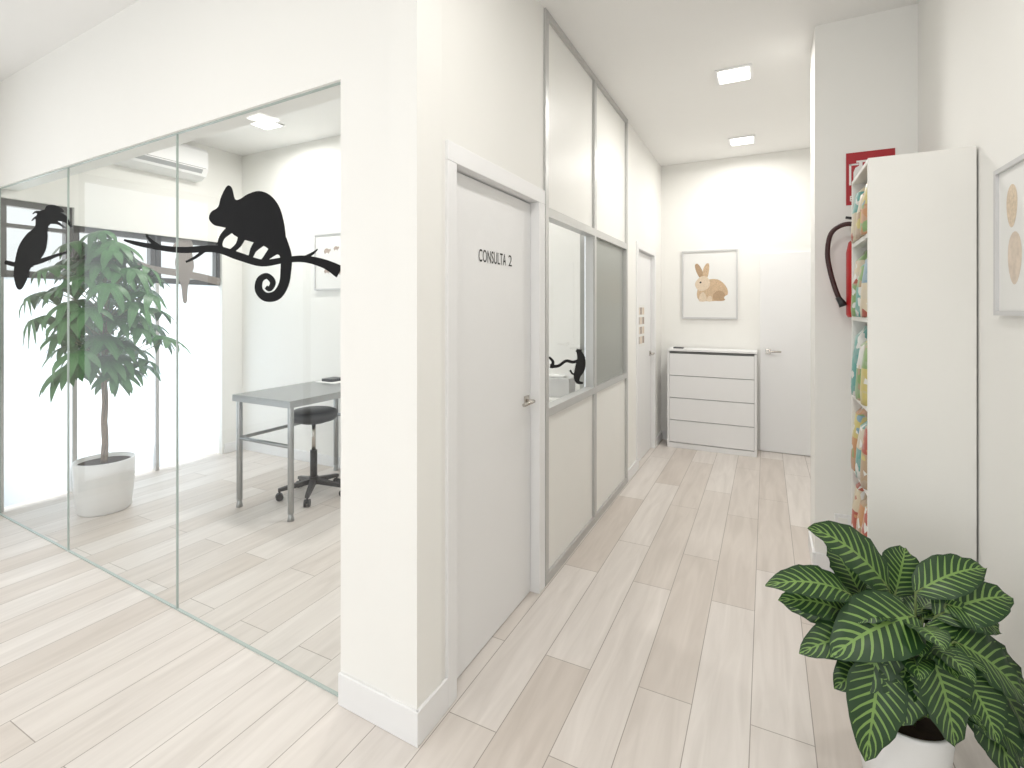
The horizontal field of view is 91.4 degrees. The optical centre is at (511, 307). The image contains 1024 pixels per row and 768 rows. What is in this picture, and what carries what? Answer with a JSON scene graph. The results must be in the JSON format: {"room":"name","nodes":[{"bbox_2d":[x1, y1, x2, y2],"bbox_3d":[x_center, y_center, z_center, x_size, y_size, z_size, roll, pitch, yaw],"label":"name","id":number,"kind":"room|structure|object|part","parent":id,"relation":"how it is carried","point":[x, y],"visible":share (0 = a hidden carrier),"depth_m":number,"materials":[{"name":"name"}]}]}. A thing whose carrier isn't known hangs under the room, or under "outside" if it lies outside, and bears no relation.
{"room":"veterinary clinic","nodes":[
{"label":"veterinary clinic","id":0,"kind":"room"},
{"bbox_2d":[1,198,219,511],"bbox_3d":[-3.410,0.345,4.416,0.060,2.310,1.665,0,0,27],"label":"window","id":1,"kind":"structure","parent":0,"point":[142,423],"depth_m":4.19,"materials":[{"name":"glass"}]},
{"bbox_2d":[137,238,219,303],"bbox_3d":[-3.192,-0.363,4.774,0.001,0.646,0.848,0,0,27],"label":"window sticker","id":2,"kind":"object","parent":1,"relation":"attached to","point":[186,273],"visible":0.62,"depth_m":4.84,"materials":[{"name":"grey plastic"}]},
{"bbox_2d":[1,141,241,453],"bbox_3d":[-4.500,-0.060,2.269,0.120,3.120,7.130,0,0,27],"label":"wall","id":3,"kind":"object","parent":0,"point":[110,197],"depth_m":4.80,"materials":[{"name":"white paint"}]},
{"bbox_2d":[0,0,441,708],"bbox_3d":[-1.999,-0.060,2.732,3.908,3.120,0.140,0,0,29],"label":"wall","id":4,"kind":"structure","parent":0,"point":[151,70],"depth_m":1.89,"materials":[{"name":"white paint"}]},
{"bbox_2d":[114,144,207,181],"bbox_3d":[-3.189,-1.375,4.489,0.207,0.290,0.805,0,0,27],"label":"air conditioner","id":5,"kind":"object","parent":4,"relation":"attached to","point":[193,161],"visible":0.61,"depth_m":4.57,"materials":[{"name":"white paint"}]},
{"bbox_3d":[-1.999,-0.060,2.732,3.908,3.120,0.140,0,0,29],"label":"lobby glass","id":6,"kind":"part","parent":4,"relation":"part of","materials":[{"name":"paint"}]},
{"bbox_2d":[224,440,340,468],"bbox_3d":[-1.238,1.450,4.386,3.780,0.100,0.200,0,0,27],"label":"baseboard","id":7,"kind":"structure","parent":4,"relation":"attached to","point":[327,460],"depth_m":5.04,"materials":[{"name":"white paint"}]},
{"bbox_2d":[314,232,340,289],"bbox_3d":[-1.652,-0.440,4.697,0.560,0.540,0.022,0,0,27],"label":"print","id":8,"kind":"object","parent":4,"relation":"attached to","point":[328,245],"visible":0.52,"depth_m":4.75,"materials":[{"name":"paper"}]},
{"bbox_2d":[338,672,417,747],"bbox_3d":[-0.487,1.440,1.801,0.385,0.120,0.028,0,0,27],"label":"baseboard","id":9,"kind":"structure","parent":4,"relation":"attached to","point":[395,717],"depth_m":1.79,"materials":[{"name":"white wood"}]},
{"bbox_2d":[445,140,544,708],"bbox_3d":[-0.088,0.435,2.306,0.130,2.130,0.923,0,0,27],"label":"trim","id":10,"kind":"structure","parent":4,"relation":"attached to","point":[459,159],"depth_m":2.04,"materials":[{"name":"white paint"}]},
{"bbox_2d":[457,172,534,677],"bbox_3d":[-0.074,0.473,2.287,0.096,2.042,0.779,0,0,27],"label":"door","id":11,"kind":"structure","parent":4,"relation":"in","point":[494,401],"depth_m":2.26,"materials":[{"name":"white paint"}]},
{"bbox_2d":[417,430,661,746],"bbox_3d":[0.695,1.440,3.715,0.013,0.120,4.506,0,0,27],"label":"baseboard","id":12,"kind":"structure","parent":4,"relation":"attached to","point":[435,706],"depth_m":1.79,"materials":[{"name":"white wood"}]},
{"bbox_2d":[636,241,655,469],"bbox_3d":[1.297,0.440,5.033,0.130,2.120,0.890,0,0,27],"label":"trim","id":13,"kind":"structure","parent":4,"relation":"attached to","point":[640,247],"depth_m":5.34,"materials":[{"name":"white paint"}]},
{"bbox_2d":[639,252,654,460],"bbox_3d":[1.325,0.473,5.019,0.096,2.042,0.740,0,0,27],"label":"door","id":14,"kind":"structure","parent":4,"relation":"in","point":[645,353],"depth_m":5.08,"materials":[{"name":"white paint"}]},
{"bbox_2d":[242,135,584,457],"bbox_3d":[-1.170,-0.060,4.520,3.780,3.120,0.100,0,0,27],"label":"wall","id":15,"kind":"object","parent":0,"point":[295,338],"depth_m":4.90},
{"bbox_2d":[0,0,918,166],"bbox_3d":[-1.419,-1.670,1.954,6.100,0.100,10.000,0,0,27],"label":"ceiling","id":16,"kind":"structure","parent":0,"point":[658,60],"depth_m":3.27,"materials":[{"name":"paint"}]},
{"bbox_2d":[251,119,284,129],"bbox_3d":[-2.163,-1.612,4.374,0.230,0.014,0.230,0,0,27],"label":"recessed light","id":17,"kind":"object","parent":16,"relation":"in","point":[267,124],"depth_m":4.38,"materials":[{"name":"white plastic"}]},
{"bbox_2d":[715,63,752,84],"bbox_3d":[1.536,-1.612,3.459,0.230,0.014,0.230,0,0,27],"label":"recessed light","id":18,"kind":"object","parent":16,"relation":"in","point":[742,72],"depth_m":3.44,"materials":[{"name":"white plastic"}]},
{"bbox_2d":[728,135,755,145],"bbox_3d":[2.217,-1.612,4.819,0.230,0.014,0.230,0,0,27],"label":"recessed light","id":19,"kind":"object","parent":16,"relation":"in","point":[749,139],"depth_m":4.79,"materials":[{"name":"white plastic"}]},
{"bbox_2d":[0,439,997,767],"bbox_3d":[-1.419,1.540,1.954,6.100,0.080,10.000,0,0,27],"label":"floor","id":20,"kind":"structure","parent":0,"point":[661,640],"depth_m":2.24,"materials":[{"name":"beige wood"}]},
{"bbox_2d":[19,230,190,516],"bbox_3d":[-3.022,0.461,3.809,0.993,2.078,0.960,0,0,27],"label":"tree","id":21,"kind":"object","parent":20,"relation":"on","point":[103,483],"visible":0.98,"depth_m":3.59,"materials":[{"name":"green plant"}]},
{"bbox_2d":[0,82,340,696],"bbox_3d":[-2.186,0.315,2.779,3.540,2.370,0.012,0,0,29],"label":"glass wall","id":22,"kind":"structure","parent":20,"relation":"on","point":[176,607],"depth_m":2.49,"materials":[{"name":"clear glass"}]},
{"bbox_2d":[4,205,70,289],"bbox_3d":[-3.176,-0.394,3.328,1.076,0.537,0.001,0,0,29],"label":"window sticker","id":23,"kind":"object","parent":22,"relation":"attached to","point":[32,247],"visible":1,"depth_m":3.31,"materials":[{"name":"black plastic"}]},
{"bbox_2d":[124,185,340,301],"bbox_3d":[-1.392,-0.292,2.334,1.702,0.533,0.001,0,0,29],"label":"window sticker","id":24,"kind":"object","parent":22,"relation":"attached to","point":[256,217],"visible":1,"depth_m":2.17,"materials":[{"name":"black plastic"}]},
{"bbox_2d":[232,380,340,521],"bbox_3d":[-1.593,1.075,4.073,0.630,0.850,1.020,0,0,27],"label":"desk","id":25,"kind":"object","parent":20,"relation":"on","point":[290,397],"visible":0.59,"depth_m":3.76,"materials":[{"name":"silver metal"}]},
{"bbox_2d":[315,377,340,383],"bbox_3d":[-1.564,0.635,4.428,0.240,0.030,0.240,0,0,27],"label":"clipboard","id":26,"kind":"object","parent":25,"relation":"on","point":[330,380],"visible":0.79,"depth_m":4.38,"materials":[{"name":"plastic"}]},
{"bbox_2d":[275,406,340,506],"bbox_3d":[-1.587,1.157,4.034,0.542,0.687,0.521,0,0,27],"label":"stool","id":27,"kind":"object","parent":20,"relation":"on","point":[311,415],"visible":0.86,"depth_m":3.97,"materials":[{"name":"black plastic"}]},
{"bbox_2d":[549,397,557,401],"bbox_3d":[0.137,1.040,3.570,0.710,0.880,0.390,0,0,27],"label":"base cabinet","id":28,"kind":"object","parent":20,"relation":"on","point":[550,398],"visible":0.02,"depth_m":3.31,"materials":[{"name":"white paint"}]},
{"bbox_2d":[549,374,574,397],"bbox_3d":[0.308,0.527,3.410,0.220,0.145,0.120,0,0,27],"label":"tissue box","id":29,"kind":"object","parent":28,"relation":"on","point":[560,385],"visible":0.56,"depth_m":3.35,"materials":[{"name":"metal"}]},
{"bbox_2d":[544,8,627,585],"bbox_3d":[0.559,-0.059,3.511,0.067,3.118,1.801,0,0,27],"label":"partition wall","id":30,"kind":"structure","parent":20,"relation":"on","point":[586,131],"depth_m":3.30,"materials":[{"name":"metal"}]},
{"bbox_2d":[597,239,622,383],"bbox_3d":[0.754,0.025,3.897,0.015,1.050,0.832,0,0,27],"label":"window","id":31,"kind":"structure","parent":30,"relation":"attached to","point":[609,257],"depth_m":3.89,"materials":[{"name":"grey glass"}]},
{"label":"window","id":32,"kind":"structure","parent":30,"relation":"attached to","visible":0},
{"bbox_2d":[549,349,585,383],"bbox_3d":[0.351,0.384,3.089,0.001,0.245,0.649,0,0,27],"label":"window sticker","id":33,"kind":"object","parent":32,"relation":"attached to","point":[580,362],"visible":1,"depth_m":3.23,"materials":[{"name":"black plastic"}]},
{"bbox_2d":[667,347,756,456],"bbox_3d":[2.129,0.970,5.334,0.871,1.060,0.288,0,0,27],"label":"dresser","id":34,"kind":"object","parent":20,"relation":"on","point":[712,392],"visible":1,"depth_m":5.20,"materials":[{"name":"white paint"}]},
{"bbox_2d":[765,520,1023,767],"bbox_3d":[1.186,1.086,1.564,0.702,0.828,0.481,0,0,27],"label":"plant","id":35,"kind":"object","parent":20,"relation":"on","point":[913,690],"visible":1,"depth_m":1.46,"materials":[{"name":"green plant"}]},
{"bbox_2d":[852,146,976,626],"bbox_3d":[1.712,0.443,2.170,0.340,2.115,0.440,0,0,27],"label":"shelving unit","id":36,"kind":"object","parent":20,"relation":"on","point":[920,240],"visible":0.66,"depth_m":1.97,"materials":[{"name":"white plastic"}]},
{"bbox_2d":[851,183,866,536],"bbox_3d":[1.661,0.416,2.196,0.256,1.987,0.380,0,0,27],"label":"bags","id":37,"kind":"object","parent":36,"relation":"on","point":[859,215],"visible":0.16,"depth_m":2.24},
{"bbox_2d":[390,0,660,709],"bbox_3d":[0.638,-0.060,3.750,0.120,3.120,4.495,0,0,27],"label":"wall","id":38,"kind":"structure","parent":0,"point":[493,50],"depth_m":1.90,"materials":[{"name":"white paint"}]},
{"bbox_2d":[661,148,810,455],"bbox_3d":[2.481,-0.060,5.402,1.910,3.120,0.120,0,0,27],"label":"wall","id":39,"kind":"structure","parent":0,"point":[754,205],"depth_m":5.40,"materials":[{"name":"paint"}]},
{"bbox_2d":[663,431,666,439],"bbox_3d":[2.147,1.450,5.497,0.950,0.100,0.013,0,0,27],"label":"baseboard","id":40,"kind":"structure","parent":39,"relation":"attached to","point":[664,432],"depth_m":5.69,"materials":[{"name":"white paint"}]},
{"bbox_2d":[682,249,737,318],"bbox_3d":[2.163,-0.258,5.484,0.574,0.755,0.022,0,0,27],"label":"picture","id":41,"kind":"object","parent":39,"relation":"attached to","point":[709,277],"visible":1,"depth_m":5.48,"materials":[{"name":"paper"}]},
{"bbox_2d":[760,251,810,455],"bbox_3d":[2.928,0.462,5.063,0.745,2.064,0.077,0,0,27],"label":"door","id":42,"kind":"structure","parent":39,"relation":"in","point":[785,278],"depth_m":5.14,"materials":[{"name":"white paint"}]},
{"bbox_2d":[811,4,917,553],"bbox_3d":[2.018,-0.060,2.901,0.470,3.120,0.300,0,0,27],"label":"wall","id":43,"kind":"structure","parent":0,"point":[864,69],"depth_m":2.82,"materials":[{"name":"white paint"}]},
{"bbox_2d":[808,531,833,572],"bbox_3d":[2.003,1.450,2.901,0.470,0.100,0.313,0,0,27],"label":"baseboard","id":44,"kind":"structure","parent":43,"relation":"attached to","point":[820,559],"depth_m":2.86,"materials":[{"name":"white paint"}]},
{"bbox_2d":[825,216,851,316],"bbox_3d":[1.851,-0.224,2.691,0.231,0.547,0.182,0,0,-7],"label":"fire extinguisher","id":45,"kind":"object","parent":43,"relation":"attached to","point":[841,302],"visible":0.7,"depth_m":2.71,"materials":[{"name":"red metal"}]},
{"bbox_2d":[834,513,851,525],"bbox_3d":[1.857,1.200,2.806,0.080,0.080,0.012,0,0,27],"label":"wall socket","id":46,"kind":"object","parent":43,"relation":"attached to","point":[840,518],"depth_m":2.80,"materials":[{"name":"white plastic"}]},
{"bbox_2d":[846,148,894,204],"bbox_3d":[1.971,-0.720,2.752,0.222,0.290,0.006,0,0,27],"label":"fire extinguisher sign","id":47,"kind":"object","parent":43,"relation":"attached to","point":[855,161],"visible":0.21,"depth_m":2.78,"materials":[{"name":"red plastic"}]},
{"bbox_2d":[918,0,1023,704],"bbox_3d":[1.234,-0.060,0.708,0.120,3.120,9.580,0,0,27],"label":"wall","id":48,"kind":"structure","parent":0,"point":[971,52],"depth_m":1.80,"materials":[{"name":"paint"}]},
{"bbox_2d":[993,153,1023,315],"bbox_3d":[1.571,-0.223,1.527,0.022,0.495,0.426,0,0,27],"label":"print","id":49,"kind":"object","parent":48,"relation":"attached to","point":[1008,180],"visible":1,"depth_m":1.63,"materials":[{"name":"paper"},{"name":"painted wood"}]}
]}

